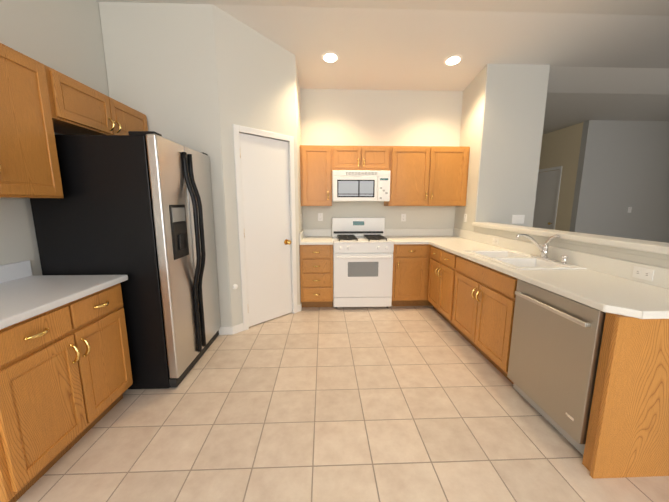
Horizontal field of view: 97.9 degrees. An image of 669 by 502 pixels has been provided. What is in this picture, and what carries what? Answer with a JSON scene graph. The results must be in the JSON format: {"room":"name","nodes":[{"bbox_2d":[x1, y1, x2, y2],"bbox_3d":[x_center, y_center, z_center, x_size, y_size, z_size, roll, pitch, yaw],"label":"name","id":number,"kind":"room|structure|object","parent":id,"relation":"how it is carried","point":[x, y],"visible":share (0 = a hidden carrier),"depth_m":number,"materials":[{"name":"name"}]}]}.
{"room":"kitchen","nodes":[
{"label":"kitchen","id":0,"kind":"room"},
{"bbox_2d":[0,0,108,275],"bbox_3d":[-1.931,-0.103,-0.684,0.120,3.060,7.090,0,9,-2],"label":"wall","id":1,"kind":"structure","parent":0,"point":[64,37],"depth_m":1.99,"materials":[{"name":"white paint"}]},
{"bbox_2d":[0,43,63,197],"bbox_3d":[-1.782,-0.624,1.300,0.326,0.750,0.841,0,9,-2],"label":"upper cabinet","id":2,"kind":"object","parent":1,"relation":"attached to","point":[40,104],"depth_m":1.55,"materials":[{"name":"brown wood"}]},
{"bbox_2d":[52,69,147,134],"bbox_3d":[-1.816,-0.999,2.152,0.326,0.285,0.964,0,9,-2],"label":"upper cabinet","id":3,"kind":"object","parent":1,"relation":"attached to","point":[84,110],"depth_m":2.00,"materials":[{"name":"brown wood"}]},
{"bbox_2d":[98,2,231,326],"bbox_3d":[-1.522,-0.667,2.773,0.960,3.060,0.120,0,9,-2],"label":"wall","id":4,"kind":"structure","parent":0,"point":[160,62],"depth_m":2.57,"materials":[{"name":"white paint"}]},
{"bbox_2d":[219,303,301,334],"bbox_3d":[0.242,0.744,3.362,4.508,0.085,0.723,0,9,-2],"label":"baseboard","id":5,"kind":"structure","parent":4,"relation":"attached to","point":[231,330],"depth_m":2.96,"materials":[{"name":"white wood"}]},
{"bbox_2d":[213,5,299,325],"bbox_3d":[-0.801,-0.723,3.118,0.190,3.060,0.898,9,13,43],"label":"wall","id":6,"kind":"structure","parent":0,"point":[256,76],"depth_m":2.85,"materials":[{"name":"white paint"}]},
{"bbox_2d":[233,124,296,330],"bbox_3d":[-0.750,-0.225,3.194,0.140,2.052,0.720,9,13,43],"label":"door frame","id":7,"kind":"structure","parent":6,"relation":"attached to","point":[237,129],"depth_m":3.02,"materials":[{"name":"white wood"}]},
{"bbox_2d":[239,133,291,326],"bbox_3d":[-0.722,-0.197,3.175,0.470,1.979,0.455,0,9,-2],"label":"pantry door","id":8,"kind":"structure","parent":6,"relation":"in","point":[265,186],"depth_m":3.15,"materials":[{"name":"white wood"}]},
{"bbox_2d":[295,57,302,303],"bbox_3d":[-0.499,-0.827,3.754,0.120,3.060,0.770,0,9,-2],"label":"wall","id":9,"kind":"structure","parent":0,"point":[298,108],"depth_m":3.54,"materials":[{"name":"white paint"}]},
{"bbox_2d":[16,306,668,501],"bbox_3d":[2.965,0.926,2.665,12.000,0.050,13.000,0,9,-2],"label":"floor","id":10,"kind":"structure","parent":0,"point":[379,404],"depth_m":1.71,"materials":[{"name":"tile"}]},
{"bbox_2d":[0,260,132,501],"bbox_3d":[-1.625,0.600,1.526,0.641,0.962,0.860,0,9,-2],"label":"base cabinet","id":11,"kind":"object","parent":10,"relation":"on","point":[66,381],"visible":1,"depth_m":1.44,"materials":[{"name":"brown wood"}]},
{"bbox_2d":[30,131,220,388],"bbox_3d":[-1.495,0.057,2.362,0.896,1.763,0.875,0,9,-2],"label":"fridge","id":12,"kind":"object","parent":10,"relation":"on","point":[136,207],"visible":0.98,"depth_m":1.93,"materials":[{"name":"black"}]},
{"bbox_2d":[299,229,332,306],"bbox_3d":[-0.230,0.217,3.867,0.406,0.962,0.657,0,9,-2],"label":"base cabinet","id":13,"kind":"object","parent":10,"relation":"on","point":[316,266],"visible":1,"depth_m":3.60,"materials":[{"name":"brown wood"}]},
{"bbox_2d":[332,217,393,307],"bbox_3d":[0.344,0.137,3.855,0.738,1.125,0.680,0,9,-2],"label":"range","id":14,"kind":"object","parent":10,"relation":"on","point":[363,249],"visible":1,"depth_m":3.60,"materials":[{"name":"white metal"}]},
{"bbox_2d":[391,244,427,305],"bbox_3d":[0.945,0.275,3.940,0.459,0.824,0.621,0,9,-2],"label":"base cabinet","id":15,"kind":"object","parent":10,"relation":"on","point":[410,275],"depth_m":3.65,"materials":[{"name":"brown wood"}]},
{"bbox_2d":[384,236,668,319],"bbox_3d":[1.327,0.037,2.721,1.136,0.037,2.977,0,9,-2],"label":"countertop","id":16,"kind":"structure","parent":15,"relation":"on","point":[621,299],"depth_m":1.98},
{"bbox_2d":[463,250,586,269],"bbox_3d":[1.509,0.145,2.447,0.501,0.179,0.810,0,9,-2],"label":"sink","id":17,"kind":"object","parent":16,"relation":"in","point":[517,260],"visible":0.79,"depth_m":2.41,"materials":[{"name":"white enamel"}]},
{"bbox_2d":[561,255,568,263],"bbox_3d":[1.724,0.065,2.184,0.044,0.062,0.044,0,9,-2],"label":"soap dispenser","id":18,"kind":"object","parent":17,"relation":"on","point":[564,259],"visible":0.98,"depth_m":2.17,"materials":[{"name":"silver metal"}]},
{"bbox_2d":[515,234,560,261],"bbox_3d":[1.613,-0.038,2.366,0.290,0.206,0.250,0,9,-2],"label":"faucet","id":19,"kind":"object","parent":16,"relation":"on","point":[544,249],"visible":1,"depth_m":2.35,"materials":[{"name":"silver metal"}]},
{"bbox_2d":[424,264,451,323],"bbox_3d":[1.467,0.378,3.311,0.574,0.824,0.730,0,9,-2],"label":"base cabinet","id":20,"kind":"object","parent":10,"relation":"on","point":[439,285],"depth_m":3.27,"materials":[{"name":"brown wood"}]},
{"bbox_2d":[450,280,513,384],"bbox_3d":[1.498,0.622,2.509,0.574,0.600,0.928,0,9,-2],"label":"base cabinet","id":21,"kind":"object","parent":10,"relation":"on","point":[469,298],"depth_m":2.39,"materials":[{"name":"brown wood"}]},
{"bbox_2d":[507,279,605,454],"bbox_3d":[1.495,0.637,1.735,0.582,0.821,0.592,0,9,-2],"label":"dishwasher","id":22,"kind":"object","parent":10,"relation":"on","point":[556,340],"visible":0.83,"depth_m":1.62,"materials":[{"name":"grey metal"}]},
{"bbox_2d":[300,89,462,228],"bbox_3d":[0.633,-0.886,4.116,2.410,3.060,0.120,0,9,-2],"label":"wall","id":23,"kind":"structure","parent":0,"point":[339,117],"depth_m":3.93,"materials":[{"name":"white paint"}]},
{"bbox_2d":[318,213,322,220],"bbox_3d":[-0.199,-0.476,4.087,0.068,0.108,0.007,0,9,-2],"label":"electrical outlet","id":24,"kind":"object","parent":23,"relation":"attached to","point":[320,216],"visible":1,"depth_m":4.09,"materials":[{"name":"white plastic"}]},
{"bbox_2d":[300,145,469,205],"bbox_3d":[0.642,-0.975,3.856,2.164,0.750,0.361,0,9,-2],"label":"upper cabinet","id":25,"kind":"object","parent":23,"relation":"attached to","point":[428,175],"visible":0.98,"depth_m":3.71,"materials":[{"name":"brown wood"}]},
{"bbox_2d":[332,170,389,201],"bbox_3d":[0.331,-0.847,3.843,0.729,0.380,0.403,0,9,-2],"label":"microwave","id":26,"kind":"object","parent":25,"relation":"attached to","point":[359,186],"visible":1,"depth_m":3.65,"materials":[{"name":"white plastic"}]},
{"bbox_2d":[401,214,405,220],"bbox_3d":[0.981,-0.473,4.132,0.068,0.108,0.007,0,9,-2],"label":"electrical outlet","id":27,"kind":"object","parent":23,"relation":"attached to","point":[403,217],"visible":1,"depth_m":4.13,"materials":[{"name":"white plastic"}]},
{"bbox_2d":[385,229,451,235],"bbox_3d":[1.211,-0.268,4.166,1.014,0.101,0.019,0,9,-2],"label":"backsplash","id":28,"kind":"structure","parent":23,"relation":"attached to","point":[388,232],"depth_m":4.16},
{"bbox_2d":[96,0,668,134],"bbox_3d":[2.965,-2.008,2.186,12.000,0.304,13.000,0,9,-2],"label":"ceiling","id":29,"kind":"structure","parent":0,"point":[606,59],"depth_m":2.99,"materials":[{"name":"paint"}]},
{"bbox_2d":[321,51,338,62],"bbox_3d":[-0.045,-2.119,3.190,0.196,0.033,0.194,0,9,-2],"label":"recessed light","id":30,"kind":"object","parent":29,"relation":"in","point":[330,57],"visible":1,"depth_m":3.18,"materials":[{"name":"white"}]},
{"bbox_2d":[444,54,462,65],"bbox_3d":[1.323,-2.127,3.250,0.196,0.033,0.194,0,9,-2],"label":"recessed light","id":31,"kind":"object","parent":29,"relation":"in","point":[455,59],"visible":1,"depth_m":3.25,"materials":[{"name":"white"}]},
{"bbox_2d":[454,64,549,231],"bbox_3d":[2.098,-0.849,3.889,0.740,3.060,0.690,0,9,-2],"label":"wall","id":32,"kind":"structure","parent":0,"point":[502,117],"depth_m":3.49,"materials":[{"name":"grey paint"}]},
{"bbox_2d":[512,215,524,223],"bbox_3d":[2.281,-0.394,3.614,0.155,0.108,0.012,0,9,-2],"label":"light switch","id":33,"kind":"object","parent":32,"relation":"attached to","point":[517,219],"visible":1,"depth_m":3.62,"materials":[{"name":"white plastic"}]},
{"bbox_2d":[538,122,583,230],"bbox_3d":[4.571,-1.403,7.284,0.120,3.060,3.500,0,9,-2],"label":"wall","id":34,"kind":"structure","parent":0,"point":[560,147],"depth_m":5.78,"materials":[{"name":"beige paint"}]},
{"bbox_2d":[532,170,558,228],"bbox_3d":[4.547,-0.730,6.430,0.110,1.989,0.754,0,9,-2],"label":"hall door","id":35,"kind":"structure","parent":34,"relation":"in","point":[546,192],"depth_m":6.31,"materials":[{"name":"white"}]},
{"bbox_2d":[539,166,562,229],"bbox_3d":[4.540,-0.757,6.425,0.014,2.060,0.880,0,9,-2],"label":"door frame","id":36,"kind":"structure","parent":34,"relation":"attached to","point":[559,168],"depth_m":5.97,"materials":[{"name":"white"}]},
{"bbox_2d":[472,222,668,268],"bbox_3d":[1.846,0.373,2.518,0.200,1.090,2.390,0,9,-2],"label":"wall","id":37,"kind":"structure","parent":0,"point":[653,253],"depth_m":2.02,"materials":[{"name":"white paint"}]},
{"bbox_2d":[492,238,498,244],"bbox_3d":[1.733,-0.107,3.140,0.007,0.068,0.108,0,9,-2],"label":"electrical outlet","id":38,"kind":"object","parent":37,"relation":"attached to","point":[495,240],"visible":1,"depth_m":3.13,"materials":[{"name":"white plastic"}]},
{"bbox_2d":[452,228,668,287],"bbox_3d":[1.762,-0.043,2.764,0.019,0.109,2.861,0,9,-2],"label":"backsplash","id":39,"kind":"structure","parent":37,"relation":"attached to","point":[614,267],"depth_m":2.06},
{"bbox_2d":[632,266,653,280],"bbox_3d":[1.788,0.130,1.690,0.007,0.068,0.108,0,9,-2],"label":"electrical outlet","id":40,"kind":"object","parent":39,"relation":"attached to","point":[643,273],"visible":1,"depth_m":1.69,"materials":[{"name":"white plastic"}]},
{"bbox_2d":[569,120,668,242],"bbox_3d":[6.712,-1.125,5.575,4.270,3.060,0.120,0,9,-2],"label":"wall","id":41,"kind":"structure","parent":0,"point":[623,165],"depth_m":5.44,"materials":[{"name":"grey paint"}]}
]}

